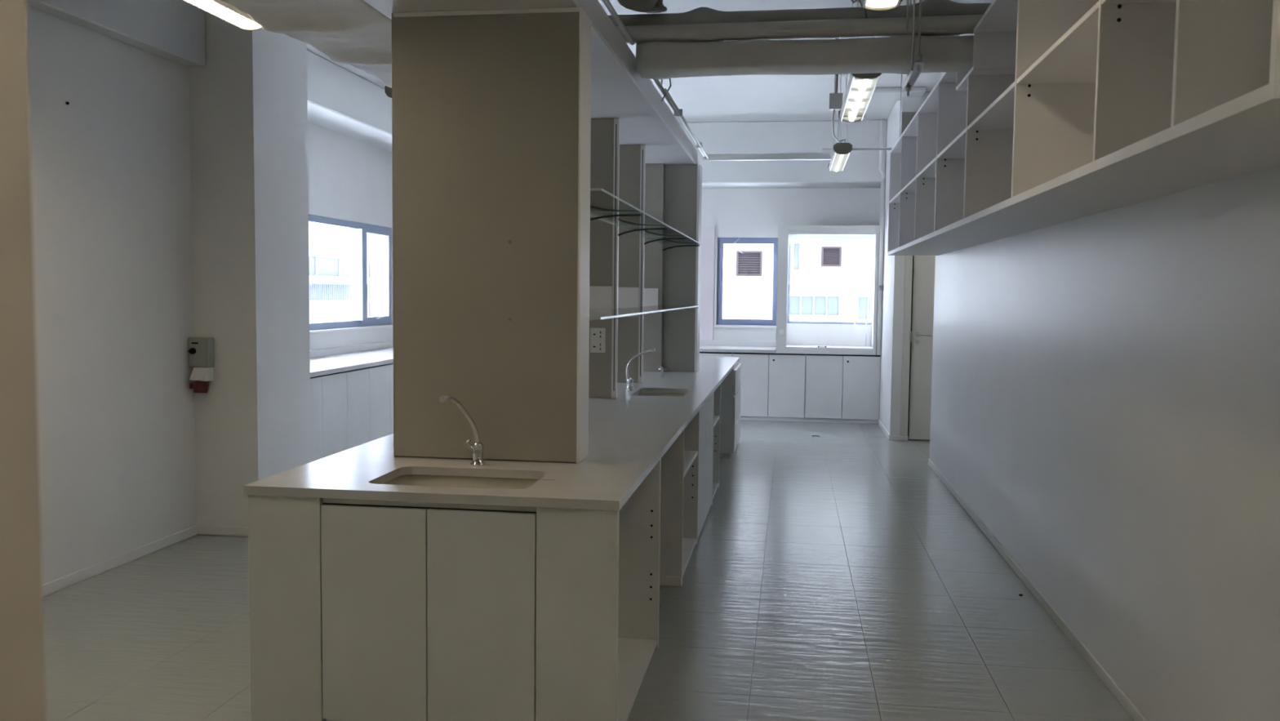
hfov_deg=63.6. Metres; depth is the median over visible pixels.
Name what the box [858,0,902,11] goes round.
light
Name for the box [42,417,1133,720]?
floor
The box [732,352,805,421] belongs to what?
base cabinet
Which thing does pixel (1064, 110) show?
wall shelf unit
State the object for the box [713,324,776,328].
trim
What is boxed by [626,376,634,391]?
tap
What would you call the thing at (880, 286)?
gas pipe
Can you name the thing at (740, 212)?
wall
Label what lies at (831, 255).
vent
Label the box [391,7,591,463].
column
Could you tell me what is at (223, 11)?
light
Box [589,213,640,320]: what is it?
shelf bracket
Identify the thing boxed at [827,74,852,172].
light
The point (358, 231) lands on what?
window
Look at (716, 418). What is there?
shelf
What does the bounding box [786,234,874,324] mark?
window
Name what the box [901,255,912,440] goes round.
door frame
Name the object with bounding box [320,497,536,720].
base cabinet
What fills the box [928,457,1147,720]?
baseboard
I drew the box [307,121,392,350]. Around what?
wall
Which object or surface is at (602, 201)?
glass shelf
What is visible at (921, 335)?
door
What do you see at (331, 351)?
window sill
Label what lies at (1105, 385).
wall
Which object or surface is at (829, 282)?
window glass
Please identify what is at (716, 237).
trim
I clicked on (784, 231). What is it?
window surround
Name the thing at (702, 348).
countertop
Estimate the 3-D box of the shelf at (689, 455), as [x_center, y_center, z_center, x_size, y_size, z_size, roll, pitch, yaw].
[0.170,0.607,6.066,0.256,0.022,0.914,1,4,8]
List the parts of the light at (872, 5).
rail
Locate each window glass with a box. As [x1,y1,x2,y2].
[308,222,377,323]
[722,235,874,322]
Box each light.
[182,0,262,30]
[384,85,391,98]
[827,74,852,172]
[838,1,881,122]
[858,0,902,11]
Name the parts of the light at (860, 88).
rail, rail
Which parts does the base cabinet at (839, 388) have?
door, door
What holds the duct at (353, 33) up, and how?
attached to the bulkhead
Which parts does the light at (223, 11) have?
rail, rail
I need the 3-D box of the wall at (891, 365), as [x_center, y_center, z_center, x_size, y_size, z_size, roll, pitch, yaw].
[2.980,-1.048,12.285,0.105,3.720,2.140,1,4,8]
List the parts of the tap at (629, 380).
spout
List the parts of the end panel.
panel, panel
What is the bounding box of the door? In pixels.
[907,255,935,439]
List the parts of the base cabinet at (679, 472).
panel, panel, panel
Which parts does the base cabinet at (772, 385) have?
door, door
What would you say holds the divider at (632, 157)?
on the countertop at (628, 433)
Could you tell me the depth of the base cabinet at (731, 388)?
10.00 m
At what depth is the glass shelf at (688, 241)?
8.38 m
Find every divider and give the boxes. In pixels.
[588,117,667,398]
[617,144,685,382]
[643,163,699,371]
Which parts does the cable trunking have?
hanger rod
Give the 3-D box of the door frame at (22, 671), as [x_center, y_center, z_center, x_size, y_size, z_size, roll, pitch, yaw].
[-0.364,-0.310,0.515,0.097,3.720,0.140,1,4,8]
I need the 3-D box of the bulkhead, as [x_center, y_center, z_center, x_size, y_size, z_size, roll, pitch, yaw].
[-0.348,-1.591,6.087,0.805,0.145,6.320,1,4,8]
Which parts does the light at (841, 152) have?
rail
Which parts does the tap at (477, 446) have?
spout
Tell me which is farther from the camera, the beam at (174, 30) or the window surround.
the window surround
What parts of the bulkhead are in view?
panel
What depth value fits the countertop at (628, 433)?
4.05 m
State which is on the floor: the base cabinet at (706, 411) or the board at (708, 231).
the base cabinet at (706, 411)
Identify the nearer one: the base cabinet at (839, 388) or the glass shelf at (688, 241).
the glass shelf at (688, 241)
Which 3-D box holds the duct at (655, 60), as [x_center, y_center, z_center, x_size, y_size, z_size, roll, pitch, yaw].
[1.047,-1.575,5.348,2.122,0.160,0.284,1,4,8]
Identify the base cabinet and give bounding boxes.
[247,494,355,720]
[310,371,347,462]
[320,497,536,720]
[345,364,390,448]
[387,363,393,434]
[535,458,661,720]
[659,410,699,586]
[697,393,713,537]
[699,351,732,356]
[711,383,720,505]
[720,360,742,457]
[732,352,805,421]
[804,353,880,423]
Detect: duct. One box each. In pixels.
[219,0,391,88]
[635,35,973,79]
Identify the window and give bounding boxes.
[308,214,391,330]
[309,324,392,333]
[716,237,777,325]
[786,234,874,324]
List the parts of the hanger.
threaded rod, threaded rod, threaded rod, threaded rod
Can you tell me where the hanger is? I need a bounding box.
[902,0,924,96]
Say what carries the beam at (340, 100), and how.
attached to the ceiling
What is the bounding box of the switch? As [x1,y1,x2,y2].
[187,337,214,367]
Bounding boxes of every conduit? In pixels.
[601,0,708,159]
[828,37,845,142]
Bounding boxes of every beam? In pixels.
[26,0,205,66]
[306,49,391,151]
[897,92,929,138]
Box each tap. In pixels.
[439,395,485,466]
[464,438,485,466]
[626,347,655,391]
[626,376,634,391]
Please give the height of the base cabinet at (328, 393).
0.852 m
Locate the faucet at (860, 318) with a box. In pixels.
[853,318,866,346]
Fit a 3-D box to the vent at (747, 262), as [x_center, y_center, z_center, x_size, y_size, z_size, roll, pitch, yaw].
[2.729,-2.420,25.768,0.540,0.540,0.014,1,4,8]
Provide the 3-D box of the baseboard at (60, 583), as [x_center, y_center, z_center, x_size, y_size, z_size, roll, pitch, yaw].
[-3.263,1.267,3.946,0.012,0.060,5.520,1,4,8]
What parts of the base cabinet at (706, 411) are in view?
door, door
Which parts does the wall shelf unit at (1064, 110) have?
shelf, shelf, shelf, shelf, notch panel, shelf, notch panel, shelf, shelf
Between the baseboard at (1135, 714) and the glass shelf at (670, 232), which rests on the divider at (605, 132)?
the glass shelf at (670, 232)
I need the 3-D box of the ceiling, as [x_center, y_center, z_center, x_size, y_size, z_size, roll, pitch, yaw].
[-0.322,-2.605,5.552,7.750,0.200,16.600,1,4,8]
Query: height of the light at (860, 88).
0.930 m
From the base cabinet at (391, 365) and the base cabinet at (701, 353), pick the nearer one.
the base cabinet at (391, 365)
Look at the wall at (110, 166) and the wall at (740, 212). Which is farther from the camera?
the wall at (740, 212)
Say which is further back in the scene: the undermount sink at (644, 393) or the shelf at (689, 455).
the undermount sink at (644, 393)
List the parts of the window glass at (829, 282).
vent frame, vent frame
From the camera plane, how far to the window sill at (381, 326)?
11.30 m
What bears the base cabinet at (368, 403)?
on the floor
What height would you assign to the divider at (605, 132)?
1.798 m
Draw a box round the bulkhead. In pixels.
[363,0,697,164]
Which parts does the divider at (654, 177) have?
post panel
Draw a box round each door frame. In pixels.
[0,0,45,720]
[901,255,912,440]
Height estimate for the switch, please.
0.190 m
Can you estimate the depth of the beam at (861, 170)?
12.75 m
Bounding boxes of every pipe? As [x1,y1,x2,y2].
[608,0,991,43]
[615,14,982,43]
[617,0,666,13]
[876,120,885,355]
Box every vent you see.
[737,253,759,272]
[823,248,839,265]
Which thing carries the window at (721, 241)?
in the wall at (740, 212)
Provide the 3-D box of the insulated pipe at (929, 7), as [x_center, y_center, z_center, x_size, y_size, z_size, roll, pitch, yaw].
[0.723,-1.777,5.451,2.780,0.215,0.218,1,4,8]
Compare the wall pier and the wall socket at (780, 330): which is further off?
the wall socket at (780, 330)
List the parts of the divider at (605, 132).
post panel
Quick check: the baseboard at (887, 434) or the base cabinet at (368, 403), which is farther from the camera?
the baseboard at (887, 434)
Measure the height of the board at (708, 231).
1.524 m
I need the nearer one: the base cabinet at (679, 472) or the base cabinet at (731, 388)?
the base cabinet at (679, 472)
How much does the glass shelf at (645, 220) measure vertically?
0.010 m
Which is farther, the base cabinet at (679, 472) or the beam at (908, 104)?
the beam at (908, 104)
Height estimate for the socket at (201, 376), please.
0.162 m
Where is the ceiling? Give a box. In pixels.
[306,0,982,122]
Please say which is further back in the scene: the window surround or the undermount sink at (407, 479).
the window surround
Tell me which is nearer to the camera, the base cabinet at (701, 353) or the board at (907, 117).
the board at (907, 117)
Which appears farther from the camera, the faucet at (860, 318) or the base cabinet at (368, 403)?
the faucet at (860, 318)
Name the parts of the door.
handle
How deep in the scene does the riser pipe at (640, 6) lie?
5.35 m
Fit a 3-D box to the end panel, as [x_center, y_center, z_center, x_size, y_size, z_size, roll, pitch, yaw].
[0.276,-0.808,9.099,0.498,1.798,0.250,1,4,8]
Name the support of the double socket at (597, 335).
attached to the divider at (605, 132)
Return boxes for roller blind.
[789,234,873,243]
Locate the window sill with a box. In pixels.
[310,340,393,357]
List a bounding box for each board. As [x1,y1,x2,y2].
[699,224,715,340]
[901,111,916,133]
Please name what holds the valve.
on the countertop at (628, 433)
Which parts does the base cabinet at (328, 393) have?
door, door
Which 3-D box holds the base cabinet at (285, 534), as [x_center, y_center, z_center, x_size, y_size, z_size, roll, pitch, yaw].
[-1.170,0.868,4.206,0.268,0.868,1.148,1,4,8]
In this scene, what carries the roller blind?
attached to the window at (789, 242)
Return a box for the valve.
[658,366,666,377]
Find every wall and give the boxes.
[26,5,196,584]
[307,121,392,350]
[701,186,880,346]
[879,100,904,435]
[899,255,906,435]
[929,0,1279,720]
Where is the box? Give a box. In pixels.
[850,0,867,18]
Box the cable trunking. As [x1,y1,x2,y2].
[702,74,902,160]
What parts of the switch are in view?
rotary knob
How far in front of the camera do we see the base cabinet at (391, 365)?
10.46 m
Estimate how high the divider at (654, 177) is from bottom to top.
1.798 m
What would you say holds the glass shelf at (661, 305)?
on the divider at (654, 177)
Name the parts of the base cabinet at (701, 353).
door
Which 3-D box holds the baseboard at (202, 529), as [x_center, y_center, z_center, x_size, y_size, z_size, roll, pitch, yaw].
[-2.655,1.096,6.635,0.430,0.060,0.012,1,4,8]
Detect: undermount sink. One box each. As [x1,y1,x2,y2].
[373,474,538,511]
[637,391,685,396]
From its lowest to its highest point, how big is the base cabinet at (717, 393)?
0.868 m
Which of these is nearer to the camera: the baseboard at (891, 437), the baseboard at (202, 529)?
the baseboard at (202, 529)
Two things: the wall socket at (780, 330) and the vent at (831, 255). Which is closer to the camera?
the wall socket at (780, 330)
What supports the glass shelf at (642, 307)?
on the divider at (605, 132)
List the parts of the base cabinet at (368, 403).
door, door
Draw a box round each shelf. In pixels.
[589,308,667,314]
[589,311,641,319]
[590,188,642,213]
[590,211,668,226]
[619,225,687,237]
[621,306,686,311]
[644,235,701,244]
[651,304,700,307]
[684,450,697,475]
[713,415,719,426]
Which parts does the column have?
corner trim, trim, corner trim, panel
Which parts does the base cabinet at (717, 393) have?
panel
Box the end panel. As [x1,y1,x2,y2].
[661,164,702,372]
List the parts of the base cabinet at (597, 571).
panel, panel, panel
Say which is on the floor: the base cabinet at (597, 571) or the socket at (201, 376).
the base cabinet at (597, 571)
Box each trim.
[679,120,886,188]
[699,340,776,346]
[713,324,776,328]
[714,235,717,324]
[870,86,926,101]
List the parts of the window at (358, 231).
sash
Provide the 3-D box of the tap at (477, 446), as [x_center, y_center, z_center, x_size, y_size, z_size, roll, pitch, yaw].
[-0.655,0.361,4.096,0.083,0.104,0.060,1,4,8]
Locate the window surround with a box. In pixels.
[775,225,879,355]
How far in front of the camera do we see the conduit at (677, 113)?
6.57 m
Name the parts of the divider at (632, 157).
post panel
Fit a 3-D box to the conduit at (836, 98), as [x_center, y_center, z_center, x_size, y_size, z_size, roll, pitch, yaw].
[1.640,-2.243,8.502,0.104,0.867,1.361,1,4,12]
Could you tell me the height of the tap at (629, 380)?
0.303 m
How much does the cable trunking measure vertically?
0.878 m
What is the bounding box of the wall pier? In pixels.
[188,11,311,527]
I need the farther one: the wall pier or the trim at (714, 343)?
the trim at (714, 343)
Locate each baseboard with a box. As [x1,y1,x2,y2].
[42,524,197,596]
[197,524,248,536]
[878,419,889,439]
[889,435,908,439]
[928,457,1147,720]
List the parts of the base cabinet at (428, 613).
door, door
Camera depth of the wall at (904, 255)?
11.28 m
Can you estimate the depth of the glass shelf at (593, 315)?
4.92 m
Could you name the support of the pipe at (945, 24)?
on the duct at (655, 60)
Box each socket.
[189,367,213,392]
[590,327,605,352]
[777,327,784,336]
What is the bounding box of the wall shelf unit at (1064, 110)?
[887,0,1279,255]
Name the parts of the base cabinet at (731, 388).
drawer, drawer, drawer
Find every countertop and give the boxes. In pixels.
[243,356,739,510]
[310,346,393,377]
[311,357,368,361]
[699,345,775,353]

